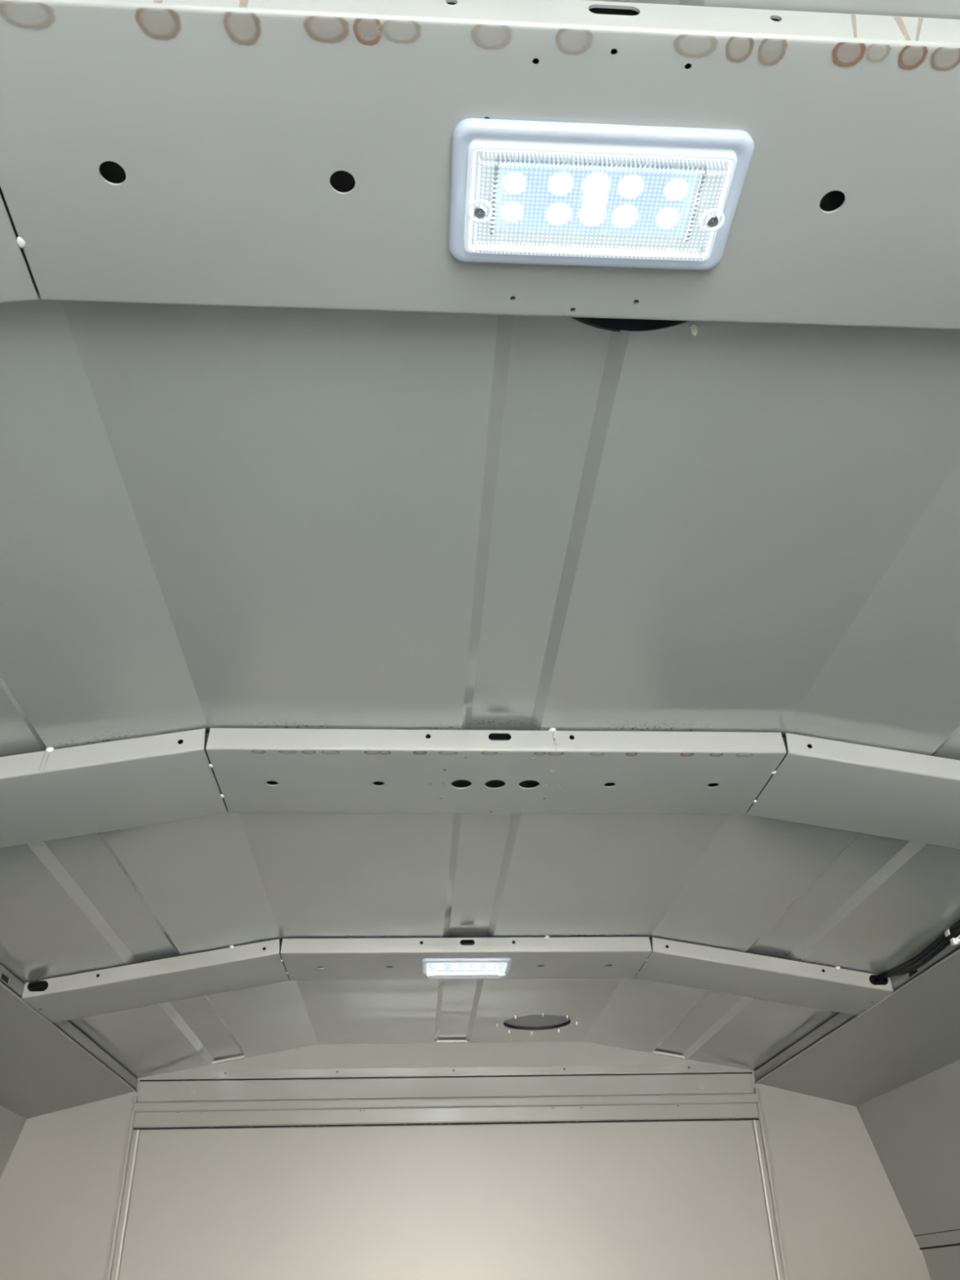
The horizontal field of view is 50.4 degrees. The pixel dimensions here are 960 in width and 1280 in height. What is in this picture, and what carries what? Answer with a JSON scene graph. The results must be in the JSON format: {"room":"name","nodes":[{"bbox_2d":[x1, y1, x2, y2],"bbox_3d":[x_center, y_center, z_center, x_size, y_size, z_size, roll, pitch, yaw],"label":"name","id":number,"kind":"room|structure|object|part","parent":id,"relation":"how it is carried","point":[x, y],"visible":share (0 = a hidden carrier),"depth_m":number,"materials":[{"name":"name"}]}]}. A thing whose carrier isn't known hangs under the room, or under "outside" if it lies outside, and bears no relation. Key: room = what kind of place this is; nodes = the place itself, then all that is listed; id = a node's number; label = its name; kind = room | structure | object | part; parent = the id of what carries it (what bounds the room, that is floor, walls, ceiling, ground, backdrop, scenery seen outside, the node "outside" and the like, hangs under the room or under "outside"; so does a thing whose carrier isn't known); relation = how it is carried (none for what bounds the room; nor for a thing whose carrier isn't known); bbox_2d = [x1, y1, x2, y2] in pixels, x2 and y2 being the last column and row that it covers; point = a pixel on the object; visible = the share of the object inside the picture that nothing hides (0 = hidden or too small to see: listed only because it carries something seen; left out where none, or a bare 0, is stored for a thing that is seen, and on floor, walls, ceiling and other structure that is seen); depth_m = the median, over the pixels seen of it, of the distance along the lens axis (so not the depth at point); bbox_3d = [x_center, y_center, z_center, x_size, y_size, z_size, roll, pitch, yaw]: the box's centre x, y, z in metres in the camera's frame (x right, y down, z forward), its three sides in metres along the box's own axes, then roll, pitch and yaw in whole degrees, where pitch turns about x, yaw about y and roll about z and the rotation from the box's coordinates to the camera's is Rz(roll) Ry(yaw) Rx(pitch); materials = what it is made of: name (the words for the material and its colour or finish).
{"room":"cargo space","nodes":[
{"label":"cargo space","id":0,"kind":"room"},
{"bbox_2d":[0,1105,26,1177],"bbox_3d":[-0.979,0.490,0.394,0.168,1.095,3.808,1,-33,-3],"label":"wall","id":1,"kind":"structure","parent":0,"point":[11,1124],"depth_m":2.21,"materials":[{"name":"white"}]},
{"bbox_2d":[0,981,134,1118],"bbox_3d":[-0.792,0.010,0.722,0.233,0.059,3.808,1,-33,-3],"label":"wall panel","id":2,"kind":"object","parent":1,"relation":"attached to","point":[42,1071],"depth_m":2.01,"materials":[{"name":"grey metal"}]},
{"bbox_2d":[0,1040,930,1279],"bbox_3d":[-0.055,1.476,2.102,2.545,1.272,0.042,1,-33,-3],"label":"wall","id":3,"kind":"structure","parent":0,"point":[518,1160],"depth_m":2.27,"materials":[{"name":"grey"}]},
{"bbox_2d":[0,963,137,1092],"bbox_3d":[-0.681,-0.020,0.749,0.014,0.030,3.808,1,-33,-3],"label":"trim","id":4,"kind":"structure","parent":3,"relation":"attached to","point":[11,980],"depth_m":1.93,"materials":[{"name":"white"}]},
{"bbox_3d":[-0.771,1.516,2.011,0.008,1.138,0.013,1,-33,-3],"label":"corner post","id":5,"kind":"part","parent":3,"relation":"part of","materials":[{"name":"grey metal"}]},
{"bbox_3d":[-0.068,1.042,2.374,1.429,0.044,0.006,1,-33,-3],"label":"header panel","id":6,"kind":"part","parent":3,"relation":"part of","materials":[{"name":"grey metal"}]},
{"bbox_3d":[-0.066,1.068,2.352,1.443,0.021,0.014,1,-33,-3],"label":"header rail","id":7,"kind":"part","parent":3,"relation":"part of","materials":[{"name":"grey metal"}]},
{"bbox_3d":[-0.053,1.556,2.038,1.399,1.069,0.006,1,-33,-3],"label":"bulkhead panel","id":8,"kind":"part","parent":3,"relation":"part of","materials":[{"name":"grey metal"}]},
{"bbox_3d":[0.665,1.534,2.098,0.008,1.138,0.013,1,-33,-3],"label":"corner post","id":9,"kind":"part","parent":3,"relation":"part of","materials":[{"name":"grey metal"}]},
{"bbox_2d":[753,937,959,1084],"bbox_3d":[0.767,-0.001,0.837,0.014,0.030,3.808,1,-33,-3],"label":"trim","id":10,"kind":"structure","parent":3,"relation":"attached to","point":[833,1023],"depth_m":1.98,"materials":[{"name":"white metal"}]},
{"bbox_2d":[0,0,959,1078],"bbox_3d":[0.042,-0.056,0.822,1.481,0.083,3.808,1,-33,-3],"label":"ceiling","id":11,"kind":"structure","parent":0,"point":[211,516],"depth_m":0.92,"materials":[{"name":"grey metal"}]},
{"bbox_2d":[22,935,893,1022],"bbox_3d":[-0.024,0.590,1.778,1.438,0.099,0.171,1,-33,-3],"label":"bow","id":12,"kind":"object","parent":11,"relation":"attached to","point":[148,983],"visible":0.98,"depth_m":1.74,"materials":[{"name":"paint"}]},
{"bbox_2d":[421,957,511,976],"bbox_3d":[-0.024,0.575,1.775,0.156,0.019,0.082,1,-33,-3],"label":"lamp","id":13,"kind":"object","parent":12,"relation":"attached to","point":[500,966],"visible":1,"depth_m":1.77,"materials":[{"name":"grey plastic"}]},
{"bbox_2d":[426,963,504,970],"bbox_3d":[-0.024,0.568,1.780,0.140,0.001,0.065,1,-33,-3],"label":"light","id":14,"kind":"object","parent":13,"relation":"on","point":[429,966],"depth_m":1.78,"materials":[{"name":"white plastic"}]},
{"bbox_2d":[0,0,959,329],"bbox_3d":[0.061,-0.223,0.536,1.438,0.097,0.168,1,-33,-3],"label":"bow","id":15,"kind":"object","parent":11,"relation":"attached to","point":[268,153],"visible":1,"depth_m":0.52,"materials":[{"name":"paint"}]},
{"bbox_2d":[448,118,754,270],"bbox_3d":[0.062,-0.231,0.545,0.156,0.019,0.082,1,-33,-3],"label":"lamp","id":16,"kind":"object","parent":15,"relation":"attached to","point":[522,191],"visible":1,"depth_m":0.54,"materials":[{"name":"grey plastic"}]},
{"bbox_2d":[463,144,728,249],"bbox_3d":[0.062,-0.239,0.550,0.140,0.001,0.065,1,-33,-3],"label":"diffuser","id":17,"kind":"object","parent":16,"relation":"on","point":[540,197],"depth_m":0.55,"materials":[{"name":"white"}]},
{"bbox_2d":[0,727,959,848],"bbox_3d":[0.019,0.182,1.155,1.438,0.099,0.171,1,-33,-3],"label":"bow","id":18,"kind":"object","parent":11,"relation":"attached to","point":[51,793],"visible":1,"depth_m":1.14,"materials":[{"name":"paint"}]},
{"bbox_2d":[496,1013,577,1035],"bbox_3d":[0.127,0.855,2.278,0.162,0.016,0.173,14,-36,-22],"label":"ceiling vent","id":19,"kind":"object","parent":11,"relation":"in","point":[533,1022],"visible":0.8,"depth_m":2.31,"materials":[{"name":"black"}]},
{"bbox_3d":[0.127,0.848,2.282,0.150,0.001,0.150,1,-33,-3],"label":"plate","id":20,"kind":"part","parent":19,"relation":"part of","materials":[{"name":"grey"}]},
{"bbox_2d":[571,317,697,336],"bbox_3d":[0.100,-0.247,0.601,0.163,0.026,0.161,1,-33,-3],"label":"ceiling vent","id":21,"kind":"object","parent":11,"relation":"in","point":[609,324],"visible":0.13,"depth_m":0.66,"materials":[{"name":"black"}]},
{"bbox_2d":[856,1059,959,1279],"bbox_3d":[1.092,0.517,0.519,0.168,1.095,3.808,1,-33,-3],"label":"wall","id":22,"kind":"structure","parent":0,"point":[913,1128],"depth_m":2.15,"materials":[{"name":"grey"}]},
{"bbox_2d":[757,947,959,1106],"bbox_3d":[0.879,0.031,0.823,0.233,0.059,3.808,1,-33,-3],"label":"wall panel","id":23,"kind":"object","parent":22,"relation":"attached to","point":[913,1033],"depth_m":1.98,"materials":[{"name":"grey metal"}]},
{"bbox_3d":[1.136,0.639,0.442,0.087,0.804,3.808,1,-33,-3],"label":"panel","id":24,"kind":"part","parent":22,"relation":"part of","materials":[{"name":"grey metal"}]},
{"bbox_2d":[944,928,959,945],"bbox_3d":[0.703,0.438,1.508,0.024,0.026,0.014,1,-33,-3],"label":"clip","id":25,"kind":"object","parent":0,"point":[954,941],"visible":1,"depth_m":1.50,"materials":[{"name":"white plastic"}]},
{"bbox_2d":[873,919,959,982],"bbox_3d":[0.698,0.438,1.513,0.018,0.022,0.605,1,-33,-3],"label":"harness","id":26,"kind":"object","parent":25,"relation":"attached to","point":[943,941],"visible":0.94,"depth_m":1.58,"materials":[{"name":"black"}]}
]}

